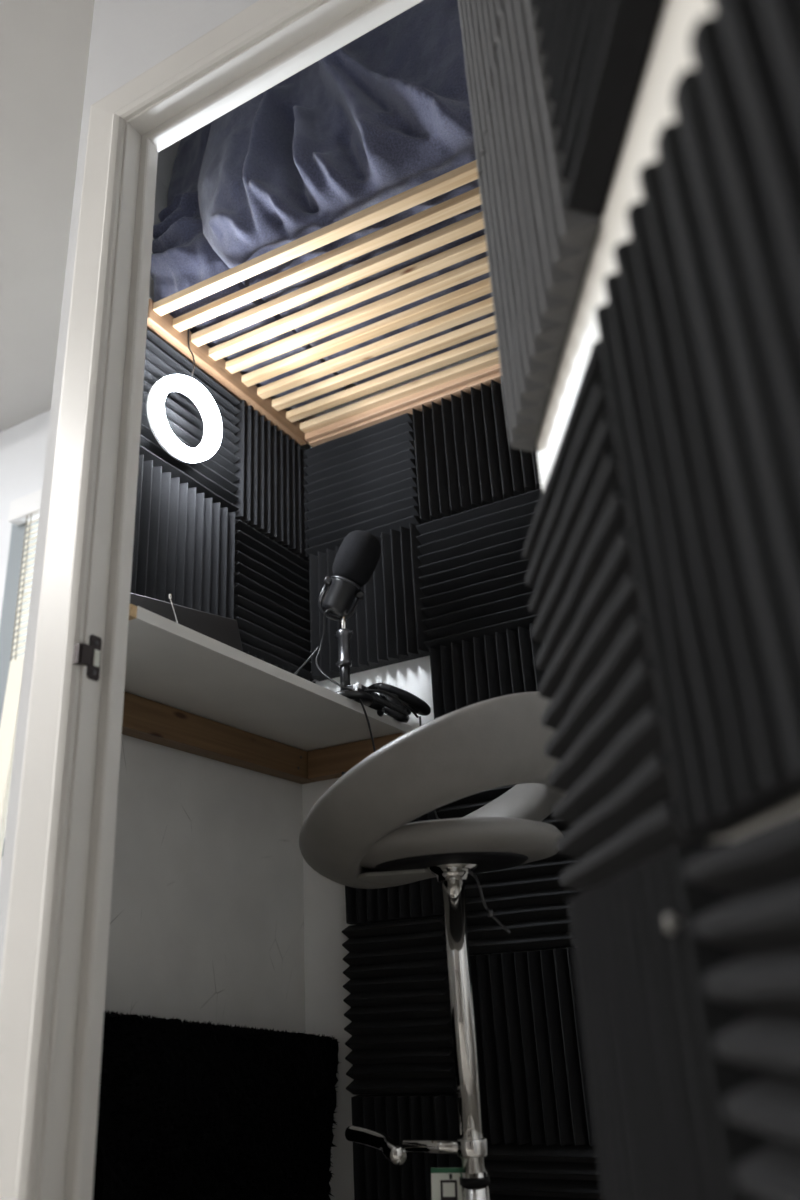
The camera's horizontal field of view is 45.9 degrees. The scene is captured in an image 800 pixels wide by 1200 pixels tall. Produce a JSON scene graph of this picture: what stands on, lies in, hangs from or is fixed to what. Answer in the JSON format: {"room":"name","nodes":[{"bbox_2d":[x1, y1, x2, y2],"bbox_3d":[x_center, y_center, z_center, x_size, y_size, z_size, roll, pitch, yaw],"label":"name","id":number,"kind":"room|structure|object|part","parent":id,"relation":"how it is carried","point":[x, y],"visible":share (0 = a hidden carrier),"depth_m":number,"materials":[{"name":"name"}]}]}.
{"room":"studio","nodes":[
{"label":"studio","id":0,"kind":"room"},
{"bbox_2d":[0,410,50,875],"bbox_3d":[-1.218,0.546,2.977,2.463,2.650,0.080,-15,-26,25],"label":"wall","id":1,"kind":"structure","parent":0,"point":[23,446],"depth_m":3.41,"materials":[{"name":"white paint"}]},
{"bbox_2d":[0,521,38,856],"bbox_3d":[-0.898,0.126,2.933,0.945,1.234,0.086,-15,-26,25],"label":"window","id":2,"kind":"structure","parent":1,"relation":"in","point":[11,588],"depth_m":3.17,"materials":[{"name":"grey"}]},
{"bbox_2d":[8,489,41,663],"bbox_3d":[-0.924,0.093,2.881,0.890,1.160,0.042,-15,-26,25],"label":"blind","id":3,"kind":"object","parent":2,"relation":"attached to","point":[25,509],"visible":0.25,"depth_m":3.17,"materials":[{"name":"white plastic"}]},
{"bbox_3d":[-1.241,0.203,3.011,0.004,1.069,0.003,-23,-30,39],"label":"ladder cord","id":4,"kind":"part","parent":3,"relation":"part of","materials":[{"name":"white fabric"}]},
{"bbox_3d":[-1.223,0.199,3.002,0.004,1.069,0.003,-23,-30,39],"label":"ladder cord","id":5,"kind":"part","parent":3,"relation":"part of","materials":[{"name":"white fabric"}]},
{"bbox_2d":[0,0,94,431],"bbox_3d":[-1.403,-1.608,1.401,4.900,0.100,4.700,-15,-26,25],"label":"ceiling","id":6,"kind":"structure","parent":0,"point":[45,44],"depth_m":2.50,"materials":[{"name":"white paint"}]},
{"bbox_2d":[0,0,258,979],"bbox_3d":[0.205,-0.372,1.011,1.577,2.650,0.061,-15,-26,25],"label":"wall","id":7,"kind":"structure","parent":0,"point":[128,38],"depth_m":1.51,"materials":[{"name":"white paint"}]},
{"bbox_2d":[0,106,157,1199],"bbox_3d":[-0.398,0.088,1.163,0.111,1.988,0.066,2,-23,-11],"label":"trim","id":8,"kind":"structure","parent":7,"relation":"attached to","point":[54,971],"depth_m":1.14,"materials":[{"name":"white paint"}]},
{"bbox_3d":[-0.382,0.070,1.155,0.013,0.057,0.034,-15,-26,25],"label":"strike plate","id":9,"kind":"part","parent":8,"relation":"part of","materials":[{"name":"brown metal"}]},
{"bbox_2d":[91,0,422,151],"bbox_3d":[-0.141,-0.854,1.396,0.806,0.100,0.080,-15,-26,25],"label":"trim","id":10,"kind":"structure","parent":7,"relation":"attached to","point":[267,42],"depth_m":1.42,"materials":[{"name":"white paint"}]},
{"bbox_2d":[536,0,799,841],"bbox_3d":[0.165,-0.150,0.540,0.038,1.860,0.662,-2,-23,-3],"label":"door","id":11,"kind":"structure","parent":7,"relation":"in","point":[671,54],"depth_m":0.58,"materials":[{"name":"white paint"}]},
{"bbox_2d":[458,0,506,176],"bbox_3d":[0.093,-0.655,0.956,0.026,0.304,0.303,-2,-23,-3],"label":"tile","id":12,"kind":"structure","parent":11,"relation":"attached to","point":[481,26],"depth_m":1.00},
{"bbox_2d":[478,0,601,451],"bbox_3d":[0.110,-0.353,0.835,0.026,0.340,0.290,-2,-23,-3],"label":"tile","id":13,"kind":"structure","parent":11,"relation":"attached to","point":[540,250],"depth_m":0.79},
{"bbox_2d":[531,0,665,216],"bbox_3d":[0.119,-0.456,0.554,0.026,0.303,0.304,-2,-23,-3],"label":"tile","id":14,"kind":"structure","parent":11,"relation":"attached to","point":[598,52],"depth_m":0.58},
{"bbox_2d":[522,340,715,891],"bbox_3d":[0.133,0.032,0.658,0.026,0.307,0.292,-2,-23,-3],"label":"tile","id":15,"kind":"structure","parent":11,"relation":"attached to","point":[608,741],"depth_m":0.61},
{"bbox_2d":[568,839,779,1199],"bbox_3d":[0.150,0.311,0.531,0.026,0.302,0.290,-2,-23,-3],"label":"tile","id":16,"kind":"structure","parent":11,"relation":"attached to","point":[658,1082],"depth_m":0.51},
{"bbox_2d":[664,913,681,932],"bbox_3d":[0.138,0.159,0.466,0.017,0.009,0.009,5,-24,-18],"label":"pin","id":17,"kind":"object","parent":16,"relation":"attached to","point":[670,923],"visible":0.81,"depth_m":0.46,"materials":[{"name":"grey plastic"}]},
{"bbox_2d":[595,160,799,835],"bbox_3d":[0.139,-0.052,0.463,0.026,0.312,0.131,-2,-23,-3],"label":"tile","id":18,"kind":"structure","parent":11,"relation":"attached to","point":[728,761],"depth_m":0.44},
{"bbox_2d":[656,0,799,780],"bbox_3d":[0.145,-0.120,0.293,0.026,0.305,0.230,-2,-23,-3],"label":"tile","id":19,"kind":"structure","parent":11,"relation":"attached to","point":[729,162],"depth_m":0.35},
{"bbox_2d":[683,810,799,1199],"bbox_3d":[0.160,0.185,0.232,0.026,0.299,0.357,-2,-23,-3],"label":"tile","id":20,"kind":"structure","parent":11,"relation":"attached to","point":[760,867],"depth_m":0.38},
{"bbox_2d":[104,140,305,1033],"bbox_3d":[-0.408,0.064,1.954,0.055,2.650,0.627,-15,-26,25],"label":"wall","id":21,"kind":"structure","parent":0,"point":[207,910],"depth_m":1.74,"materials":[{"name":"white paint"}]},
{"bbox_2d":[130,455,234,619],"bbox_3d":[-0.433,-0.088,1.861,0.050,0.302,0.303,-15,-26,25],"label":"tile","id":22,"kind":"structure","parent":21,"relation":"attached to","point":[184,543],"depth_m":1.85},
{"bbox_2d":[139,329,239,511],"bbox_3d":[-0.449,-0.366,1.979,0.050,0.300,0.304,-15,-26,25],"label":"tile","id":23,"kind":"structure","parent":21,"relation":"attached to","point":[214,476],"depth_m":1.97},
{"bbox_2d":[122,604,411,783],"bbox_3d":[-0.297,0.206,1.708,0.283,0.082,0.828,-15,-26,25],"label":"desk","id":24,"kind":"object","parent":21,"relation":"attached to","point":[188,690],"visible":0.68,"depth_m":1.73,"materials":[{"name":"grey laminate"}]},
{"bbox_2d":[169,594,177,622],"bbox_3d":[-0.342,0.021,1.447,0.027,0.060,0.011,17,-31,-40],"label":"antenna","id":25,"kind":"object","parent":24,"relation":"on","point":[170,595],"visible":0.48,"depth_m":1.45,"materials":[{"name":"silver metal"}]},
{"bbox_2d":[130,593,242,651],"bbox_3d":[-0.401,0.067,1.596,0.230,0.092,0.156,18,-31,-40],"label":"laptop","id":26,"kind":"object","parent":24,"relation":"on","point":[224,630],"visible":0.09,"depth_m":1.59,"materials":[{"name":"black plastic"}]},
{"bbox_2d":[294,646,318,674],"bbox_3d":[-0.237,0.123,1.789,0.017,0.127,0.228,-21,-29,36],"label":"cable","id":27,"kind":"object","parent":24,"relation":"on","point":[317,648],"visible":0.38,"depth_m":1.86,"materials":[{"name":"black plastic"}]},
{"bbox_2d":[318,530,380,706],"bbox_3d":[-0.096,0.030,1.894,0.129,0.364,0.097,-15,-26,25],"label":"microphone","id":28,"kind":"object","parent":24,"relation":"on","point":[357,557],"visible":0.94,"depth_m":1.90,"materials":[{"name":"black metal"}]},
{"bbox_3d":[-0.146,-0.039,1.925,0.021,0.020,0.017,2,-24,-13],"label":"yoke knob","id":29,"kind":"part","parent":28,"relation":"part of","materials":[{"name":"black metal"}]},
{"bbox_3d":[-0.114,0.051,1.896,0.012,0.078,0.012,-15,-26,25],"label":"extension rod","id":30,"kind":"part","parent":28,"relation":"part of","materials":[{"name":"silver metal"}]},
{"bbox_2d":[316,609,375,751],"bbox_3d":[-0.102,0.176,1.822,0.120,0.351,0.071,-1,-23,-5],"label":"microphone cable","id":31,"kind":"object","parent":28,"relation":"attached to","point":[327,610],"visible":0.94,"depth_m":1.80,"materials":[{"name":"black plastic"}]},
{"bbox_2d":[352,683,360,699],"bbox_3d":[-0.086,0.177,1.812,0.022,0.031,0.020,-15,-26,25],"label":"cable tie","id":32,"kind":"object","parent":31,"relation":"attached to","point":[355,686],"visible":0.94,"depth_m":1.81,"materials":[{"name":"white plastic"}]},
{"bbox_3d":[-0.082,-0.010,1.928,0.021,0.020,0.017,2,-24,-13],"label":"yoke knob","id":33,"kind":"part","parent":28,"relation":"part of","materials":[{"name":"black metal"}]},
{"bbox_2d":[363,682,430,722],"bbox_3d":[-0.028,0.208,1.918,0.165,0.093,0.152,8,-25,-24],"label":"headphones","id":34,"kind":"object","parent":24,"relation":"on","point":[397,703],"visible":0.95,"depth_m":1.87,"materials":[{"name":"black plastic"}]},
{"bbox_2d":[369,692,384,716],"bbox_3d":[-0.071,0.205,1.907,0.080,0.077,0.076,-15,-26,25],"label":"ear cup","id":35,"kind":"object","parent":34,"relation":"on","point":[380,709],"depth_m":1.88,"materials":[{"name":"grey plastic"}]},
{"bbox_2d":[379,693,410,722],"bbox_3d":[-0.016,0.220,1.965,0.078,0.080,0.074,-15,-26,25],"label":"ear cup","id":36,"kind":"object","parent":34,"relation":"on","point":[396,715],"depth_m":1.94,"materials":[{"name":"black plastic"}]},
{"bbox_2d":[419,716,438,819],"bbox_3d":[0.097,0.742,1.684,0.024,1.120,0.077,17,-30,-39],"label":"hanging cable","id":37,"kind":"object","parent":34,"relation":"hanging from","point":[420,721],"visible":0.1,"depth_m":1.91,"materials":[{"name":"black plastic"}]},
{"bbox_2d":[233,400,309,561],"bbox_3d":[-0.303,-0.271,2.224,0.050,0.301,0.295,-15,-26,25],"label":"tile","id":38,"kind":"structure","parent":21,"relation":"attached to","point":[271,481],"depth_m":2.19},
{"bbox_2d":[234,519,313,681],"bbox_3d":[-0.287,0.007,2.106,0.050,0.301,0.296,-15,-26,25],"label":"tile","id":39,"kind":"structure","parent":21,"relation":"attached to","point":[272,583],"depth_m":2.08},
{"bbox_2d":[244,652,315,683],"bbox_3d":[-0.275,0.211,2.020,0.050,0.141,0.295,-15,-26,25],"label":"tile","id":40,"kind":"structure","parent":21,"relation":"attached to","point":[308,679],"depth_m":2.05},
{"bbox_2d":[299,347,566,1199],"bbox_3d":[0.340,0.022,1.958,1.500,2.650,0.080,-15,-26,25],"label":"wall","id":41,"kind":"structure","parent":0,"point":[324,898],"depth_m":1.94,"materials":[{"name":"white paint"}]},
{"bbox_2d":[147,160,500,446],"bbox_3d":[0.079,-0.604,1.935,1.122,0.061,0.609,-15,-26,25],"label":"bed base","id":42,"kind":"object","parent":41,"relation":"attached to","point":[398,401],"visible":0.62,"depth_m":1.97,"materials":[{"name":"brown wood"}]},
{"bbox_2d":[147,329,221,463],"bbox_3d":[-0.442,-0.433,1.916,0.086,0.342,0.176,-15,-26,25],"label":"ring light","id":43,"kind":"object","parent":42,"relation":"hanging from","point":[210,442],"visible":0.98,"depth_m":1.86,"materials":[{"name":"white plastic"}]},
{"bbox_3d":[-0.434,-0.506,1.964,0.015,0.167,0.029,7,-25,-22],"label":"cord","id":44,"kind":"part","parent":43,"relation":"part of","materials":[{"name":"black plastic"}]},
{"bbox_3d":[-0.395,-0.493,2.145,0.062,0.050,0.561,-15,-26,25],"label":"rail","id":45,"kind":"part","parent":42,"relation":"part of","materials":[{"name":"brown wood"}]},
{"bbox_2d":[150,122,345,410],"bbox_3d":[-0.350,-0.826,2.228,0.218,0.614,0.565,-15,-26,25],"label":"bedding","id":46,"kind":"object","parent":42,"relation":"on","point":[182,257],"visible":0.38,"depth_m":1.99,"materials":[{"name":"blue fabric"}]},
{"bbox_2d":[198,0,496,384],"bbox_3d":[0.076,-0.975,1.964,0.959,0.639,0.675,-15,-26,25],"label":"duvet","id":47,"kind":"object","parent":42,"relation":"on","point":[385,114],"visible":0.37,"depth_m":1.76,"materials":[{"name":"blue fabric"}]},
{"bbox_3d":[0.240,-0.525,2.144,1.058,0.060,0.062,-15,-26,25],"label":"rail","id":48,"kind":"part","parent":42,"relation":"part of","materials":[{"name":"brown wood"}]},
{"bbox_2d":[303,413,420,555],"bbox_3d":[-0.092,-0.271,2.250,0.296,0.298,0.050,-15,-26,25],"label":"tile","id":49,"kind":"structure","parent":41,"relation":"attached to","point":[365,479],"depth_m":2.23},
{"bbox_2d":[309,523,429,680],"bbox_3d":[-0.076,0.006,2.132,0.295,0.302,0.050,-15,-26,25],"label":"tile","id":50,"kind":"structure","parent":41,"relation":"attached to","point":[387,625],"depth_m":2.10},
{"bbox_2d":[342,772,443,924],"bbox_3d":[-0.018,0.487,1.910,0.220,0.304,0.050,-15,-26,25],"label":"tile","id":51,"kind":"structure","parent":41,"relation":"attached to","point":[422,898],"depth_m":1.85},
{"bbox_2d":[342,916,456,1094],"bbox_3d":[-0.001,0.767,1.791,0.221,0.303,0.050,-15,-26,25],"label":"tile","id":52,"kind":"structure","parent":41,"relation":"attached to","point":[400,1028],"depth_m":1.78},
{"bbox_2d":[351,1094,461,1199],"bbox_3d":[0.015,1.047,1.672,0.220,0.304,0.050,-15,-26,25],"label":"tile","id":53,"kind":"structure","parent":41,"relation":"attached to","point":[401,1117],"depth_m":1.69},
{"bbox_2d":[412,380,541,523],"bbox_3d":[0.170,-0.340,2.120,0.303,0.295,0.050,-15,-26,25],"label":"tile","id":54,"kind":"structure","parent":41,"relation":"attached to","point":[466,460],"depth_m":2.11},
{"bbox_2d":[416,488,541,649],"bbox_3d":[0.186,-0.065,2.003,0.305,0.301,0.050,-15,-26,25],"label":"tile","id":55,"kind":"structure","parent":41,"relation":"attached to","point":[474,569],"depth_m":2.00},
{"bbox_2d":[429,623,545,718],"bbox_3d":[0.203,0.214,1.885,0.303,0.302,0.050,-15,-26,25],"label":"tile","id":56,"kind":"structure","parent":41,"relation":"attached to","point":[468,673],"depth_m":1.92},
{"bbox_2d":[436,784,581,954],"bbox_3d":[0.219,0.493,1.766,0.304,0.303,0.050,-15,-26,25],"label":"tile","id":57,"kind":"structure","parent":41,"relation":"attached to","point":[530,900],"depth_m":1.73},
{"bbox_2d":[470,947,595,1145],"bbox_3d":[0.235,0.774,1.647,0.303,0.304,0.050,-15,-26,25],"label":"tile","id":58,"kind":"structure","parent":41,"relation":"attached to","point":[534,1080],"depth_m":1.64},
{"bbox_2d":[485,1142,602,1199],"bbox_3d":[0.252,1.054,1.528,0.304,0.303,0.050,-15,-26,25],"label":"tile","id":59,"kind":"structure","parent":41,"relation":"attached to","point":[527,1171],"depth_m":1.56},
{"bbox_3d":[-1.254,0.920,0.328,4.900,0.100,4.700,-15,-26,25],"label":"floor","id":60,"kind":"structure","parent":0,"visible":0},
{"bbox_2d":[0,658,23,865],"bbox_3d":[-1.117,0.908,2.496,0.103,1.600,0.078,-15,-26,25],"label":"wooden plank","id":61,"kind":"object","parent":60,"relation":"on","point":[8,725],"visible":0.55,"depth_m":2.71,"materials":[{"name":"beige"}]},
{"bbox_2d":[92,1010,338,1199],"bbox_3d":[-0.258,0.973,1.501,0.111,0.617,0.643,-15,-26,25],"label":"acoustic panel","id":62,"kind":"object","parent":60,"relation":"on","point":[189,1110],"visible":0.97,"depth_m":1.49,"materials":[{"name":"black fabric"}]},
{"bbox_2d":[299,692,566,1199],"bbox_3d":[0.092,0.652,1.290,0.448,0.998,0.453,-8,-23,10],"label":"bar stool","id":63,"kind":"object","parent":60,"relation":"on","point":[357,834],"visible":0.91,"depth_m":1.28,"materials":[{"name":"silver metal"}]},
{"bbox_3d":[0.072,0.301,1.439,0.448,0.235,0.454,-15,-26,25],"label":"backrest","id":64,"kind":"part","parent":63,"relation":"part of","materials":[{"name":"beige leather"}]},
{"bbox_3d":[0.084,0.369,1.405,0.316,0.044,0.316,-15,-26,25],"label":"seat","id":65,"kind":"part","parent":63,"relation":"part of","materials":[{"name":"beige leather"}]},
{"bbox_3d":[0.122,0.432,1.367,0.072,0.101,0.008,-14,-25,24],"label":"height lever","id":66,"kind":"part","parent":63,"relation":"part of","materials":[{"name":"grey metal"}]}
]}

